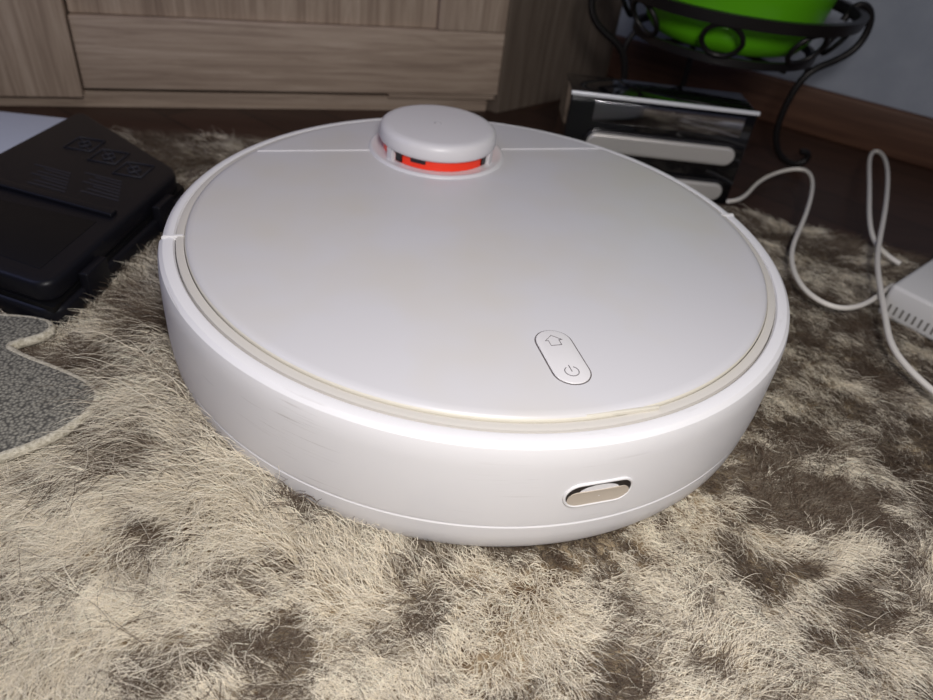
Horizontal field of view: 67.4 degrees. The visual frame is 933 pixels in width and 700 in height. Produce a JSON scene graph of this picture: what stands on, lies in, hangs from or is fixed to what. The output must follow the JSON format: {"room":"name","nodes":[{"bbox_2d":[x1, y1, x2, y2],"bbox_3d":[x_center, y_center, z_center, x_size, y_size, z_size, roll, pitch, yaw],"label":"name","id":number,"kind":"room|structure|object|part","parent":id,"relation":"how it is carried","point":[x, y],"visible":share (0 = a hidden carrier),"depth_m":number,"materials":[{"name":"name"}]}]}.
{"room":"living room","nodes":[
{"label":"living room","id":0,"kind":"room"},
{"bbox_2d":[0,76,932,262],"bbox_3d":[0.139,0.064,0.451,3.500,0.050,3.100,8,38,0],"label":"floor","id":1,"kind":"structure","parent":0,"point":[839,171],"depth_m":0.74,"materials":[{"name":"brown wood"}]},
{"bbox_2d":[0,0,621,112],"bbox_3d":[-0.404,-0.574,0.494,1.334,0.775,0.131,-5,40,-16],"label":"base cabinet","id":2,"kind":"object","parent":1,"relation":"on","point":[496,56],"visible":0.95,"depth_m":0.73,"materials":[{"name":"brown wood"}]},
{"bbox_3d":[-0.169,-0.588,0.508,0.354,0.650,0.014,-5,40,-16],"label":"door panel","id":3,"kind":"part","parent":2,"relation":"part of","materials":[{"name":"brown wood"}]},
{"bbox_3d":[-0.170,-0.309,0.737,0.431,0.068,0.021,-5,40,-16],"label":"rail","id":4,"kind":"part","parent":2,"relation":"part of","materials":[{"name":"brown wood"}]},
{"bbox_3d":[0.144,-0.610,0.654,0.205,0.752,0.016,-25,48,-35],"label":"panel","id":5,"kind":"part","parent":2,"relation":"part of","materials":[{"name":"brown wood"}]},
{"bbox_2d":[0,126,932,699],"bbox_3d":[0.028,0.076,0.366,1.242,0.012,0.869,8,38,0],"label":"sheepskin rug","id":6,"kind":"object","parent":1,"relation":"on","point":[142,557],"visible":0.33,"depth_m":0.32,"materials":[{"name":"beige fur"}]},
{"bbox_2d":[0,313,101,463],"bbox_3d":[-0.280,0.020,0.354,0.186,0.006,0.136,8,38,0],"label":"pad","id":7,"kind":"object","parent":6,"relation":"on","point":[21,415],"visible":1,"depth_m":0.36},
{"bbox_2d":[0,114,184,332],"bbox_3d":[-0.287,-0.108,0.503,0.147,0.037,0.247,10,38,2],"label":"case","id":8,"kind":"object","parent":6,"relation":"on","point":[78,199],"visible":0.94,"depth_m":0.47,"materials":[{"name":"black plastic"}]},
{"bbox_2d":[0,111,66,152],"bbox_3d":[-0.450,-0.179,0.580,0.200,0.018,0.082,5,38,-4],"label":"paper","id":9,"kind":"object","parent":8,"relation":"on","point":[15,128],"visible":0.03,"depth_m":0.59,"materials":[{"name":"white paper"}]},
{"bbox_3d":[-0.289,-0.080,0.441,0.110,0.001,0.059,18,39,12],"label":"recess panel","id":10,"kind":"part","parent":8,"relation":"part of","materials":[{"name":"black plastic"}]},
{"bbox_3d":[-0.295,-0.159,0.541,0.022,0.001,0.022,10,38,2],"label":"icon frame","id":11,"kind":"part","parent":8,"relation":"part of","materials":[{"name":"grey plastic"}]},
{"bbox_3d":[-0.270,-0.146,0.528,0.022,0.001,0.022,10,38,2],"label":"icon frame","id":12,"kind":"part","parent":8,"relation":"part of","materials":[{"name":"grey plastic"}]},
{"bbox_3d":[-0.245,-0.133,0.516,0.022,0.001,0.022,10,38,2],"label":"icon frame","id":13,"kind":"part","parent":8,"relation":"part of","materials":[{"name":"grey plastic"}]},
{"bbox_2d":[157,105,789,546],"bbox_3d":[0.007,-0.052,0.433,0.361,0.099,0.361,-5,40,-16],"label":"robot vacuum","id":14,"kind":"object","parent":6,"relation":"on","point":[439,323],"visible":1,"depth_m":0.34,"materials":[{"name":"white plastic"}]},
{"bbox_3d":[-0.050,-0.132,0.469,0.006,0.008,0.007,-5,40,-16],"label":"turret post","id":15,"kind":"part","parent":14,"relation":"part of","materials":[{"name":"white plastic"}]},
{"bbox_3d":[0.009,-0.074,0.417,0.331,0.005,0.331,-5,40,-16],"label":"lid","id":16,"kind":"part","parent":14,"relation":"part of","materials":[{"name":"plastic"}]},
{"bbox_3d":[0.015,-0.132,0.481,0.007,0.008,0.007,-5,40,-16],"label":"turret post","id":17,"kind":"part","parent":14,"relation":"part of","materials":[{"name":"white plastic"}]},
{"bbox_3d":[0.044,0.003,0.321,0.017,0.001,0.039,-5,40,-16],"label":"button plate","id":18,"kind":"part","parent":14,"relation":"part of","materials":[{"name":"white plastic"}]},
{"bbox_2d":[554,73,759,203],"bbox_3d":[0.169,-0.195,0.652,0.167,0.089,0.062,5,38,-3],"label":"radio","id":19,"kind":"object","parent":6,"relation":"on","point":[698,137],"visible":0.73,"depth_m":0.62,"materials":[{"name":"black"}]},
{"bbox_3d":[0.174,-0.181,0.628,0.135,0.017,0.008,5,38,-3],"label":"silver handle","id":20,"kind":"part","parent":19,"relation":"part of","materials":[{"name":"white"}]},
{"bbox_3d":[0.173,-0.214,0.607,0.167,0.003,0.003,5,38,-3],"label":"chrome trim","id":21,"kind":"part","parent":19,"relation":"part of","materials":[{"name":"silver metal"}]},
{"bbox_3d":[0.178,-0.203,0.615,0.134,0.018,0.002,5,38,-3],"label":"mirror panel","id":22,"kind":"part","parent":19,"relation":"part of","materials":[{"name":"silver metal"}]},
{"bbox_3d":[0.170,-0.154,0.649,0.135,0.017,0.008,5,38,-3],"label":"silver handle","id":23,"kind":"part","parent":19,"relation":"part of","materials":[{"name":"white"}]},
{"bbox_2d":[726,167,893,310],"bbox_3d":[0.286,-0.108,0.609,0.106,0.013,0.274,8,38,0],"label":"cable","id":24,"kind":"object","parent":6,"relation":"on","point":[798,280],"visible":0.99,"depth_m":0.56,"materials":[{"name":"white plastic"}]},
{"bbox_2d":[867,149,932,394],"bbox_3d":[0.363,-0.073,0.573,0.129,0.014,0.549,10,38,3],"label":"charging cable","id":25,"kind":"object","parent":6,"relation":"on","point":[877,242],"visible":1,"depth_m":0.58,"materials":[{"name":"white plastic"}]},
{"bbox_2d":[878,259,932,340],"bbox_3d":[0.375,-0.036,0.531,0.105,0.026,0.075,-23,48,-34],"label":"power adapter","id":26,"kind":"object","parent":6,"relation":"on","point":[909,302],"depth_m":0.51,"materials":[{"name":"white plastic"}]},
{"bbox_2d":[588,0,874,166],"bbox_3d":[0.256,-0.287,0.732,0.244,0.172,0.244,-23,47,-33],"label":"plant stand","id":27,"kind":"object","parent":1,"relation":"on","point":[861,13],"visible":0.82,"depth_m":0.65,"materials":[{"name":"black metal"}]},
{"bbox_3d":[0.142,-0.297,0.725,0.059,0.172,0.007,5,38,-4],"label":"scroll leg","id":28,"kind":"part","parent":27,"relation":"part of","materials":[{"name":"black metal"}]},
{"bbox_3d":[0.260,-0.357,0.822,0.007,0.172,0.059,6,38,-2],"label":"scroll leg","id":29,"kind":"part","parent":27,"relation":"part of","materials":[{"name":"black metal"}]},
{"bbox_2d":[646,0,836,57],"bbox_3d":[0.268,-0.378,0.661,0.212,0.156,0.212,8,38,0],"label":"flower pot","id":30,"kind":"object","parent":27,"relation":"on","point":[686,30],"visible":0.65,"depth_m":0.63,"materials":[{"name":"green plastic"}]},
{"bbox_3d":[0.369,-0.275,0.736,0.059,0.172,0.007,6,38,-2],"label":"scroll leg","id":31,"kind":"part","parent":27,"relation":"part of","materials":[{"name":"black metal"}]},
{"bbox_2d":[616,0,932,117],"bbox_3d":[0.655,-1.209,0.156,2.500,2.412,0.080,26,41,22],"label":"wall","id":32,"kind":"structure","parent":0,"point":[893,68],"depth_m":0.82,"materials":[{"name":"white paint"}]},
{"bbox_2d":[607,35,932,169],"bbox_3d":[0.503,-0.267,0.849,2.500,0.054,0.014,26,41,22],"label":"baseboard","id":33,"kind":"structure","parent":32,"relation":"attached to","point":[901,135],"depth_m":0.88,"materials":[{"name":"brown wood"}]}
]}

